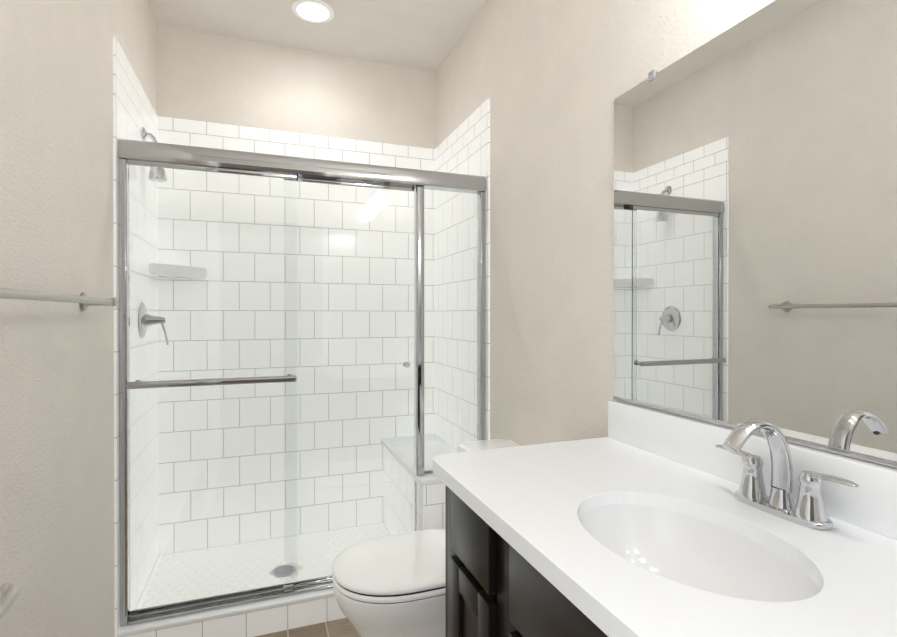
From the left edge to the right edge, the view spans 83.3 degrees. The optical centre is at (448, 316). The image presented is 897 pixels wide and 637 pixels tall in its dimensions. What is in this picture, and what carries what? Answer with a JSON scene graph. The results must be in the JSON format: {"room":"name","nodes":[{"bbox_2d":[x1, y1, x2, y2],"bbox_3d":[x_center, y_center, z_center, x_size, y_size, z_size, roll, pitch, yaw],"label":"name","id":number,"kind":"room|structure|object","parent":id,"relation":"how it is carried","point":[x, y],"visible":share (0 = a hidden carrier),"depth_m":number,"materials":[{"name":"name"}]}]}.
{"room":"bathroom","nodes":[
{"label":"bathroom","id":0,"kind":"room"},
{"bbox_2d":[0,0,155,636],"bbox_3d":[-1.016,-0.105,1.115,0.120,2.755,3.287,0,0,-20],"label":"wall","id":1,"kind":"structure","parent":0,"point":[56,369],"depth_m":1.34,"materials":[{"name":"beige paint"}]},
{"bbox_2d":[0,288,117,310],"bbox_3d":[-0.923,-0.043,1.167,0.089,0.056,0.840,0,0,-20],"label":"towel bar","id":2,"kind":"object","parent":1,"relation":"attached to","point":[84,300],"visible":1,"depth_m":1.12,"materials":[{"name":"silver metal"}]},
{"bbox_2d":[118,139,485,626],"bbox_3d":[-0.522,0.244,2.120,1.482,1.808,0.124,0,0,-20],"label":"shower door frame","id":3,"kind":"object","parent":1,"relation":"attached to","point":[301,381],"visible":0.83,"depth_m":2.06,"materials":[{"name":"clear glass"}]},
{"bbox_2d":[156,23,435,148],"bbox_3d":[-0.803,-0.113,2.881,1.500,2.755,0.120,0,0,-20],"label":"wall","id":4,"kind":"structure","parent":0,"point":[209,77],"depth_m":2.79,"materials":[{"name":"beige paint"}]},
{"bbox_2d":[113,36,489,636],"bbox_3d":[-0.647,0.124,2.457,1.500,2.286,0.787,0,0,-20],"label":"shower wall tile","id":5,"kind":"structure","parent":4,"relation":"attached to","point":[463,147],"depth_m":2.56,"materials":[{"name":"white tile"}]},
{"bbox_2d":[141,127,156,141],"bbox_3d":[-1.316,-0.726,2.261,0.095,0.233,0.072,0,0,-20],"label":"shower head","id":6,"kind":"object","parent":5,"relation":"attached to","point":[144,133],"visible":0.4,"depth_m":2.24},
{"bbox_2d":[255,618,360,636],"bbox_3d":[-0.256,1.321,1.402,1.740,0.100,3.287,0,0,-20],"label":"floor","id":7,"kind":"structure","parent":0,"point":[343,627],"depth_m":2.03,"materials":[{"name":"brown tile"}]},
{"bbox_2d":[117,588,346,636],"bbox_3d":[-0.682,1.208,2.100,1.167,0.120,0.149,0,0,-20],"label":"sill","id":8,"kind":"structure","parent":7,"relation":"on","point":[254,619],"depth_m":1.99,"materials":[{"name":"tile"}]},
{"bbox_2d":[332,439,519,636],"bbox_3d":[-0.023,0.897,1.791,0.766,0.745,0.522,0,0,-20],"label":"toilet","id":9,"kind":"object","parent":7,"relation":"on","point":[392,585],"visible":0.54,"depth_m":1.61,"materials":[{"name":"white ceramic"}]},
{"bbox_2d":[415,473,444,530],"bbox_3d":[-0.103,0.991,2.648,0.335,0.550,0.794,0,0,-20],"label":"shower bench","id":10,"kind":"object","parent":7,"relation":"on","point":[430,501],"visible":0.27,"depth_m":2.25,"materials":[{"name":"tile"}]},
{"bbox_2d":[445,488,604,636],"bbox_3d":[0.469,0.836,0.787,0.559,0.875,1.355,0,0,-20],"label":"bathroom vanity","id":11,"kind":"object","parent":7,"relation":"on","point":[490,591],"depth_m":1.03,"materials":[{"name":"black wood"}]},
{"bbox_2d":[433,436,896,636],"bbox_3d":[0.455,0.381,0.780,0.588,0.035,1.355,0,0,-20],"label":"countertop","id":12,"kind":"structure","parent":11,"relation":"on","point":[521,494],"depth_m":0.81,"materials":[{"name":"white stone"}]},
{"bbox_2d":[565,492,836,603],"bbox_3d":[0.390,0.445,0.844,0.308,0.142,0.418,0,0,-20],"label":"sink","id":13,"kind":"object","parent":12,"relation":"in","point":[722,561],"depth_m":0.95,"materials":[{"name":"white ceramic"}]},
{"bbox_2d":[713,419,864,531],"bbox_3d":[0.569,0.275,0.921,0.165,0.176,0.261,0,0,-20],"label":"faucet","id":14,"kind":"object","parent":12,"relation":"on","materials":[{"name":"silver metal"}]},
{"bbox_2d":[147,0,486,71],"bbox_3d":[-0.256,-1.534,1.389,1.740,0.100,3.287,0,0,-20],"label":"ceiling","id":15,"kind":"structure","parent":0,"point":[425,35],"depth_m":2.57,"materials":[{"name":"paint"}]},
{"bbox_2d":[292,0,333,22],"bbox_3d":[-0.658,-1.483,2.452,0.200,0.009,0.200,0,0,-20],"label":"recessed light","id":16,"kind":"object","parent":15,"relation":"in","point":[315,11],"visible":1,"depth_m":2.44,"materials":[{"name":"white"}]},
{"bbox_2d":[436,0,896,468],"bbox_3d":[0.504,-0.107,1.675,0.120,2.755,3.287,0,0,-20],"label":"wall","id":17,"kind":"structure","parent":0,"point":[552,79],"depth_m":1.82,"materials":[{"name":"beige paint"}]},
{"bbox_2d":[608,400,896,539],"bbox_3d":[0.720,0.309,0.875,0.024,0.111,1.351,0,0,-20],"label":"backsplash","id":18,"kind":"structure","parent":17,"relation":"attached to","point":[690,441],"depth_m":1.16,"materials":[{"name":"white stone"}]},
{"bbox_2d":[613,0,896,467],"bbox_3d":[0.728,-0.205,0.875,0.010,0.911,1.350,0,0,-20],"label":"wall mirror","id":19,"kind":"object","parent":17,"relation":"attached to","point":[755,215],"visible":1,"depth_m":1.04,"materials":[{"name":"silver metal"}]},
{"bbox_3d":[0.292,-0.099,-0.090,1.500,2.755,0.120,0,0,-20],"label":"wall","id":20,"kind":"structure","parent":0,"visible":0},
{"bbox_2d":[0,582,19,618],"bbox_3d":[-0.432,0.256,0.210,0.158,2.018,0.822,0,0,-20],"label":"toilet paper holder","id":21,"kind":"object","parent":20,"relation":"in","point":[9,593],"depth_m":0.55,"materials":[{"name":"silver metal"}]}
]}

